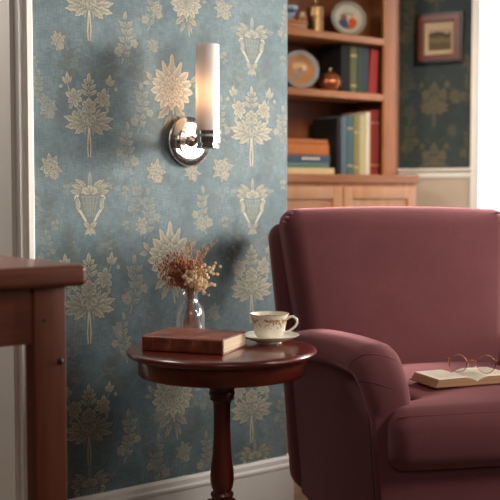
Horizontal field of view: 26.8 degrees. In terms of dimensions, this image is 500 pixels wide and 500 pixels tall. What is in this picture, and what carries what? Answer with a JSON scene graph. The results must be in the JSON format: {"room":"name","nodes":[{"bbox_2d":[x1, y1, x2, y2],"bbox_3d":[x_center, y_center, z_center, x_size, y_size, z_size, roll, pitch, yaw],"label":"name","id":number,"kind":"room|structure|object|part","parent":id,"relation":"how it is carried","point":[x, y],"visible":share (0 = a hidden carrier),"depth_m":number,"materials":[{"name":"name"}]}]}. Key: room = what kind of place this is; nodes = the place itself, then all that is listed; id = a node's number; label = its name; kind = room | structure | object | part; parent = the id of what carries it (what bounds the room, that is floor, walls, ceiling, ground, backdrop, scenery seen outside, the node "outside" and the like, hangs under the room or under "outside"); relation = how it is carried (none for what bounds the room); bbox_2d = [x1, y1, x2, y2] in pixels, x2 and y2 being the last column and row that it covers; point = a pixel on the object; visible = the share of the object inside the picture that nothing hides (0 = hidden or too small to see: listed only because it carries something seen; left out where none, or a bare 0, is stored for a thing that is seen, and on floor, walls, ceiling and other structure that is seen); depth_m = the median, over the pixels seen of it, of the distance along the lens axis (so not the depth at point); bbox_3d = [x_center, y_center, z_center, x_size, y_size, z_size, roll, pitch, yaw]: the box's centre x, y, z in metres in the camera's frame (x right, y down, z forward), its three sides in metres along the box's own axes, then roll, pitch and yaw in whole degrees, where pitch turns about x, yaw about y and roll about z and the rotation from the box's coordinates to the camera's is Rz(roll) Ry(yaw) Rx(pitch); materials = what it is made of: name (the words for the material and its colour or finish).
{"room":"living room","nodes":[
{"label":"living room","id":0,"kind":"room"},
{"bbox_2d":[32,0,286,498],"bbox_3d":[-0.285,-0.435,3.225,0.941,2.600,0.121,-3,4,-38],"label":"wall","id":1,"kind":"structure","parent":0,"point":[112,79],"depth_m":3.15,"materials":[{"name":"blue paper"}]},
{"bbox_2d":[0,0,34,499],"bbox_3d":[-0.657,-0.417,2.922,0.054,2.600,0.142,-3,4,-38],"label":"door frame","id":2,"kind":"structure","parent":1,"relation":"attached to","point":[17,208],"depth_m":2.90,"materials":[{"name":"white wood"}]},
{"bbox_2d":[67,453,293,499],"bbox_3d":[-0.264,0.783,3.299,0.938,0.160,0.140,-3,4,-38],"label":"baseboard","id":3,"kind":"structure","parent":1,"relation":"attached to","point":[267,479],"depth_m":3.38,"materials":[{"name":"white paint"}]},
{"bbox_2d":[167,43,220,165],"bbox_3d":[-0.147,-0.434,3.166,0.153,0.360,0.144,-3,4,-38],"label":"wall sconce","id":4,"kind":"object","parent":1,"relation":"attached to","point":[190,139],"visible":1,"depth_m":3.12,"materials":[{"name":"white glass"}]},
{"bbox_3d":[-0.156,-0.331,3.185,0.038,0.038,0.076,-3,4,-38],"label":"arm","id":5,"kind":"part","parent":4,"relation":"part of","materials":[{"name":"silver metal"}]},
{"bbox_3d":[-0.127,-0.474,3.139,0.070,0.278,0.070,-3,4,-38],"label":"lamp shade","id":6,"kind":"part","parent":4,"relation":"part of","materials":[{"name":"white glass"}]},
{"bbox_2d":[287,439,307,499],"bbox_3d":[0.100,0.934,2.578,8.200,0.060,7.040,0,3,0],"label":"floor","id":7,"kind":"structure","parent":0,"point":[298,495],"depth_m":3.64,"materials":[{"name":"brown wood"}]},
{"bbox_2d":[0,255,85,499],"bbox_3d":[-0.943,0.485,2.030,1.100,0.901,0.600,-3,4,-38],"label":"console table","id":8,"kind":"object","parent":7,"relation":"on","point":[32,291],"visible":1,"depth_m":2.09,"materials":[{"name":"brown wood"}]},
{"bbox_3d":[-0.411,0.500,2.130,0.070,0.858,0.042,-3,4,-38],"label":"leg","id":9,"kind":"part","parent":8,"relation":"part of","materials":[{"name":"brown wood"}]},
{"bbox_2d":[126,338,316,499],"bbox_3d":[-0.072,0.568,2.697,0.485,0.642,0.485,-1,3,-11],"label":"side table","id":10,"kind":"object","parent":7,"relation":"on","point":[255,364],"visible":0.85,"depth_m":2.54,"materials":[{"name":"brown wood"}]},
{"bbox_2d":[176,288,204,328],"bbox_3d":[-0.161,0.171,2.834,0.078,0.134,0.078,0,3,0],"label":"glass vase","id":11,"kind":"object","parent":10,"relation":"on","point":[183,304],"visible":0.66,"depth_m":2.82,"materials":[{"name":"clear glass"}]},
{"bbox_2d":[154,240,221,328],"bbox_3d":[-0.162,0.101,2.820,0.189,0.256,0.094,1,4,21],"label":"bouquet","id":12,"kind":"object","parent":11,"relation":"in","point":[188,279],"visible":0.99,"depth_m":2.82,"materials":[{"name":"plant"}]},
{"bbox_2d":[142,327,246,354],"bbox_3d":[-0.139,0.230,2.656,0.219,0.038,0.171,1,3,20],"label":"book","id":13,"kind":"object","parent":10,"relation":"on","point":[171,339],"visible":1,"depth_m":2.60,"materials":[{"name":"brown leather"}]},
{"bbox_2d":[245,331,298,343],"bbox_3d":[0.051,0.232,2.758,0.158,0.022,0.158,0,3,0],"label":"saucer","id":14,"kind":"object","parent":10,"relation":"on","point":[250,335],"visible":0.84,"depth_m":2.72,"materials":[{"name":"beige ceramic"}]},
{"bbox_2d":[249,311,298,337],"bbox_3d":[0.053,0.201,2.754,0.105,0.070,0.110,-3,4,-41],"label":"teacup","id":15,"kind":"object","parent":14,"relation":"on","point":[266,324],"visible":0.85,"depth_m":2.72,"materials":[{"name":"ceramic"}]},
{"bbox_3d":[0.109,0.194,2.749,0.037,0.047,0.008,1,3,11],"label":"handle","id":16,"kind":"part","parent":15,"relation":"part of","materials":[{"name":"beige ceramic"}]},
{"bbox_2d":[287,0,418,210],"bbox_3d":[0.222,-0.483,4.782,1.250,2.520,0.431,-3,4,-38],"label":"bookcase","id":17,"kind":"object","parent":7,"relation":"on","point":[381,29],"visible":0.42,"depth_m":4.99,"materials":[{"name":"brown wood"}]},
{"bbox_2d":[287,18,307,28],"bbox_3d":[0.138,-1.010,4.718,0.206,0.040,0.136,-3,4,-38],"label":"wooden box","id":18,"kind":"object","parent":17,"relation":"on","point":[294,23],"visible":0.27,"depth_m":4.69,"materials":[{"name":"brown wood"}]},
{"bbox_2d":[287,5,298,18],"bbox_3d":[0.169,-1.062,4.720,0.100,0.062,0.100,-3,4,-38],"label":"ceramic bowl","id":19,"kind":"object","parent":18,"relation":"on","point":[292,10],"visible":0.39,"depth_m":4.69,"materials":[{"name":"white ceramic"}]},
{"bbox_3d":[0.138,-1.024,4.717,0.206,0.013,0.136,-3,4,-38],"label":"box lid","id":20,"kind":"part","parent":18,"relation":"part of","materials":[{"name":"brown wood"}]},
{"bbox_2d":[297,11,305,20],"bbox_3d":[0.232,-1.052,4.732,0.044,0.040,0.044,-3,4,-38],"label":"ceramic cup","id":21,"kind":"object","parent":18,"relation":"on","point":[301,15],"visible":0.96,"depth_m":4.71,"materials":[{"name":"brown ceramic"}]},
{"bbox_2d":[287,50,318,87],"bbox_3d":[0.222,-0.822,4.810,0.176,0.180,0.105,-1,3,-14],"label":"plate","id":22,"kind":"object","parent":17,"relation":"on","point":[302,67],"visible":0.87,"depth_m":4.79,"materials":[{"name":"ceramic"}]},
{"bbox_3d":[0.197,0.196,4.582,0.419,0.835,0.006,-3,4,-38],"label":"inset panel","id":23,"kind":"part","parent":17,"relation":"part of","materials":[{"name":"brown wood"}]},
{"bbox_2d":[287,167,333,173],"bbox_3d":[0.221,-0.362,4.831,0.300,0.030,0.172,-3,4,-38],"label":"book","id":24,"kind":"object","parent":17,"relation":"on","point":[290,170],"visible":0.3,"depth_m":4.76,"materials":[{"name":"fabric"}]},
{"bbox_2d":[287,162,328,167],"bbox_3d":[0.215,-0.389,4.819,0.260,0.024,0.162,-3,4,-38],"label":"book","id":25,"kind":"object","parent":24,"relation":"on","point":[289,164],"visible":0.55,"depth_m":4.75,"materials":[{"name":"fabric"}]},
{"bbox_2d":[287,154,329,162],"bbox_3d":[0.211,-0.418,4.819,0.270,0.033,0.174,-3,4,-38],"label":"book","id":26,"kind":"object","parent":25,"relation":"on","point":[290,157],"visible":0.58,"depth_m":4.75,"materials":[{"name":"fabric"}]},
{"bbox_2d":[287,143,328,154],"bbox_3d":[0.212,-0.459,4.813,0.260,0.048,0.162,-3,4,-38],"label":"book","id":27,"kind":"object","parent":26,"relation":"on","point":[296,149],"visible":0.5,"depth_m":4.75,"materials":[{"name":"fabric"}]},
{"bbox_2d":[287,138,327,144],"bbox_3d":[0.208,-0.494,4.807,0.260,0.022,0.162,-3,4,-38],"label":"book","id":28,"kind":"object","parent":27,"relation":"on","point":[289,140],"visible":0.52,"depth_m":4.75,"materials":[{"name":"paper"}]},
{"bbox_3d":[0.201,0.197,4.577,0.529,0.945,0.018,-3,4,-38],"label":"door","id":29,"kind":"part","parent":17,"relation":"part of","materials":[{"name":"brown wood"}]},
{"bbox_2d":[307,0,323,30],"bbox_3d":[0.300,-1.072,4.809,0.078,0.152,0.078,-3,4,-38],"label":"canister","id":30,"kind":"object","parent":17,"relation":"on","point":[315,13],"visible":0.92,"depth_m":4.78,"materials":[{"name":"gold metal"}]},
{"bbox_3d":[0.300,-1.107,4.807,0.078,0.023,0.078,-3,4,-38],"label":"lid","id":31,"kind":"part","parent":30,"relation":"part of","materials":[{"name":"gold metal"}]},
{"bbox_3d":[0.075,-1.041,4.899,1.200,1.380,0.015,-3,4,-38],"label":"panel","id":32,"kind":"part","parent":17,"relation":"part of","materials":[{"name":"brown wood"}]},
{"bbox_2d":[312,118,340,173],"bbox_3d":[0.363,-0.488,4.973,0.028,0.265,0.173,-3,4,-38],"label":"book","id":33,"kind":"object","parent":17,"relation":"on","point":[329,129],"visible":0.58,"depth_m":4.92,"materials":[{"name":"fabric"}]},
{"bbox_2d":[318,68,341,90],"bbox_3d":[0.371,-0.790,4.868,0.108,0.110,0.108,-3,4,-38],"label":"lidded pot","id":34,"kind":"object","parent":17,"relation":"on","point":[329,80],"visible":0.92,"depth_m":4.83,"materials":[{"name":"orange metal"}]},
{"bbox_3d":[0.371,-0.768,4.869,0.108,0.066,0.108,-3,4,-38],"label":"pot","id":35,"kind":"part","parent":34,"relation":"part of","materials":[{"name":"orange metal"}]},
{"bbox_3d":[0.371,-0.812,4.867,0.092,0.025,0.092,-3,4,-38],"label":"lid","id":36,"kind":"part","parent":34,"relation":"part of","materials":[{"name":"orange metal"}]},
{"bbox_2d":[317,116,346,173],"bbox_3d":[0.388,-0.493,4.992,0.034,0.274,0.173,-3,4,-38],"label":"book","id":37,"kind":"object","parent":17,"relation":"on","point":[343,118],"visible":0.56,"depth_m":4.92,"materials":[{"name":"paper"}]},
{"bbox_2d":[320,44,349,91],"bbox_3d":[0.403,-0.853,4.982,0.057,0.222,0.153,-3,4,-38],"label":"book","id":38,"kind":"object","parent":17,"relation":"on","point":[336,57],"visible":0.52,"depth_m":4.93,"materials":[{"name":"fabric"}]},
{"bbox_3d":[0.177,-0.715,4.819,1.120,0.033,0.266,-3,4,-38],"label":"shelf","id":39,"kind":"part","parent":17,"relation":"part of","materials":[{"name":"brown wood"}]},
{"bbox_3d":[0.177,-0.978,4.804,1.120,0.033,0.266,-3,4,-38],"label":"shelf","id":40,"kind":"part","parent":17,"relation":"part of","materials":[{"name":"brown wood"}]},
{"bbox_2d":[337,116,352,173],"bbox_3d":[0.420,-0.496,5.016,0.039,0.278,0.174,-3,4,-38],"label":"book","id":41,"kind":"object","parent":17,"relation":"on","point":[349,136],"visible":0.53,"depth_m":4.95,"materials":[{"name":"paper"}]},
{"bbox_2d":[331,1,365,34],"bbox_3d":[0.460,-1.095,5.005,0.172,0.176,0.105,-1,3,-14],"label":"plate","id":42,"kind":"object","parent":17,"relation":"on","point":[347,17],"visible":0.94,"depth_m":4.99,"materials":[{"name":"ceramic"}]},
{"bbox_2d":[287,174,418,182],"bbox_3d":[0.217,-0.327,4.797,1.250,0.035,0.385,-3,4,-38],"label":"countertop","id":43,"kind":"structure","parent":17,"relation":"on","point":[290,177],"depth_m":4.74,"materials":[{"name":"brown wood"}]},
{"bbox_2d":[350,45,356,91],"bbox_3d":[0.443,-0.856,5.013,0.040,0.224,0.154,-3,4,-38],"label":"book","id":44,"kind":"object","parent":17,"relation":"on","point":[353,49],"visible":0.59,"depth_m":4.95,"materials":[{"name":"fabric"}]},
{"bbox_2d":[350,115,358,174],"bbox_3d":[0.451,-0.500,5.040,0.035,0.282,0.174,-3,4,-38],"label":"book","id":45,"kind":"object","parent":17,"relation":"on","point":[355,117],"visible":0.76,"depth_m":4.97,"materials":[{"name":"paper"}]},
{"bbox_2d":[341,112,369,174],"bbox_3d":[0.511,-0.512,5.086,0.031,0.302,0.173,-3,4,-38],"label":"book","id":46,"kind":"object","parent":17,"relation":"on","point":[367,114],"visible":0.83,"depth_m":5.02,"materials":[{"name":"paper"}]},
{"bbox_2d":[349,115,364,174],"bbox_3d":[0.482,-0.503,5.064,0.039,0.286,0.173,-3,4,-38],"label":"book","id":47,"kind":"object","parent":17,"relation":"on","point":[361,117],"visible":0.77,"depth_m":5.00,"materials":[{"name":"paper"}]},
{"bbox_2d":[356,46,362,92],"bbox_3d":[0.476,-0.858,5.039,0.038,0.226,0.153,-3,4,-38],"label":"book","id":48,"kind":"object","parent":17,"relation":"on","point":[359,63],"visible":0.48,"depth_m":4.98,"materials":[{"name":"fabric"}]},
{"bbox_2d":[346,110,378,174],"bbox_3d":[0.548,-0.520,5.114,0.058,0.313,0.174,-3,4,-38],"label":"book","id":49,"kind":"object","parent":17,"relation":"on","point":[374,114],"visible":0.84,"depth_m":5.04,"materials":[{"name":"paper"}]},
{"bbox_2d":[363,46,368,92],"bbox_3d":[0.506,-0.860,5.063,0.036,0.226,0.153,-3,4,-38],"label":"book","id":50,"kind":"object","parent":17,"relation":"on","point":[365,49],"visible":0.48,"depth_m":5.00,"materials":[{"name":"fabric"}]},
{"bbox_2d":[368,47,378,93],"bbox_3d":[0.548,-0.862,5.095,0.065,0.226,0.153,-3,4,-38],"label":"book","id":51,"kind":"object","parent":17,"relation":"on","point":[373,52],"visible":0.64,"depth_m":5.03,"materials":[{"name":"fabric"}]},
{"bbox_3d":[0.597,-1.054,5.124,0.100,1.380,0.270,-3,4,-38],"label":"panel","id":52,"kind":"part","parent":17,"relation":"part of","materials":[{"name":"brown wood"}]},
{"bbox_2d":[376,49,381,93],"bbox_3d":[0.578,-0.862,5.119,0.032,0.222,0.153,-3,4,-38],"label":"book","id":53,"kind":"object","parent":17,"relation":"on","point":[380,50],"visible":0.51,"depth_m":5.06,"materials":[{"name":"fabric"}]},
{"bbox_3d":[0.601,0.179,4.888,0.469,0.945,0.018,-3,4,-38],"label":"door","id":54,"kind":"part","parent":17,"relation":"part of","materials":[{"name":"brown wood"}]},
{"bbox_3d":[0.597,0.179,4.893,0.359,0.835,0.006,-3,4,-38],"label":"inset panel","id":55,"kind":"part","parent":17,"relation":"part of","materials":[{"name":"brown wood"}]},
{"bbox_2d":[379,110,381,174],"bbox_3d":[0.588,-0.522,5.146,0.039,0.313,0.173,-3,4,-38],"label":"book","id":56,"kind":"object","parent":17,"relation":"on","point":[380,111],"visible":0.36,"depth_m":5.07,"materials":[{"name":"paper"}]},
{"bbox_2d":[268,206,499,499],"bbox_3d":[0.577,0.381,3.024,0.889,1.002,1.001,-1,3,-11],"label":"armchair","id":57,"kind":"object","parent":7,"relation":"on","point":[383,295],"visible":0.95,"depth_m":3.13,"materials":[{"name":"red fabric"}]},
{"bbox_3d":[0.256,0.494,2.885,0.201,0.554,0.742,-1,3,-11],"label":"arm","id":58,"kind":"part","parent":57,"relation":"part of","materials":[{"name":"red fabric"}]},
{"bbox_2d":[279,206,499,365],"bbox_3d":[0.468,0.154,3.265,0.734,0.576,0.292,-1,3,-11],"label":"cushion","id":59,"kind":"object","parent":57,"relation":"on","point":[423,283],"depth_m":3.18,"materials":[{"name":"red fabric"}]},
{"bbox_2d":[387,362,499,470],"bbox_3d":[0.590,0.429,2.869,0.640,0.174,0.686,-1,3,-11],"label":"seat cushion","id":60,"kind":"object","parent":57,"relation":"on","point":[429,428],"depth_m":2.52,"materials":[{"name":"red fabric"}]},
{"bbox_3d":[0.600,0.637,2.942,0.687,0.264,0.690,-1,3,-11],"label":"seat frame","id":61,"kind":"part","parent":57,"relation":"part of","materials":[{"name":"red fabric"}]},
{"bbox_2d":[410,367,499,387],"bbox_3d":[0.567,0.336,2.780,0.254,0.022,0.135,-1,3,-20],"label":"open book","id":62,"kind":"object","parent":57,"relation":"on","point":[469,376],"visible":0.98,"depth_m":2.74,"materials":[{"name":"paper"}]},
{"bbox_2d":[447,354,497,373],"bbox_3d":[0.596,0.297,2.824,0.132,0.048,0.124,1,3,10],"label":"eyeglasses","id":63,"kind":"object","parent":62,"relation":"on","point":[448,358],"visible":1,"depth_m":2.77,"materials":[{"name":"gold metal"}]},
{"bbox_2d":[398,0,471,168],"bbox_3d":[0.525,-1.117,5.473,1.391,1.493,0.121,2,4,31],"label":"wall","id":64,"kind":"structure","parent":0,"point":[434,127],"depth_m":5.20,"materials":[{"name":"paper"}]},
{"bbox_2d":[398,168,471,178],"bbox_3d":[0.496,-0.394,5.468,1.391,0.050,0.090,2,4,31],"label":"trim","id":65,"kind":"structure","parent":64,"relation":"attached to","point":[424,173],"depth_m":5.17,"materials":[{"name":"white wood"}]},
{"bbox_2d":[416,11,463,63],"bbox_3d":[0.929,-1.040,5.145,0.240,0.242,0.030,2,4,31],"label":"framed picture","id":66,"kind":"object","parent":64,"relation":"attached to","point":[439,36],"visible":1,"depth_m":5.14,"materials":[{"name":"brown wood"}]},
{"bbox_2d":[429,28,450,50],"bbox_3d":[0.931,-1.032,5.149,0.114,0.102,0.002,2,4,31],"label":"print","id":67,"kind":"object","parent":66,"relation":"attached to","point":[439,38],"depth_m":5.15},
{"bbox_2d":[416,178,469,207],"bbox_3d":[0.522,0.181,5.543,1.391,1.107,0.132,2,4,31],"label":"wainscot","id":68,"kind":"structure","parent":64,"relation":"attached to","point":[440,192],"depth_m":5.18,"materials":[{"name":"beige paint"}]},
{"bbox_2d":[470,0,481,207],"bbox_3d":[1.572,-0.529,4.871,1.080,2.600,0.170,2,4,31],"label":"window","id":69,"kind":"structure","parent":64,"relation":"in","point":[476,54],"depth_m":5.06,"materials":[{"name":"white wood"}]},
{"bbox_2d":[478,0,499,211],"bbox_3d":[1.514,-0.467,4.729,1.080,2.452,0.086,2,4,31],"label":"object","id":70,"kind":"structure","parent":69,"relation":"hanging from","point":[489,158],"depth_m":4.95,"materials":[{"name":"fabric"}]}
]}

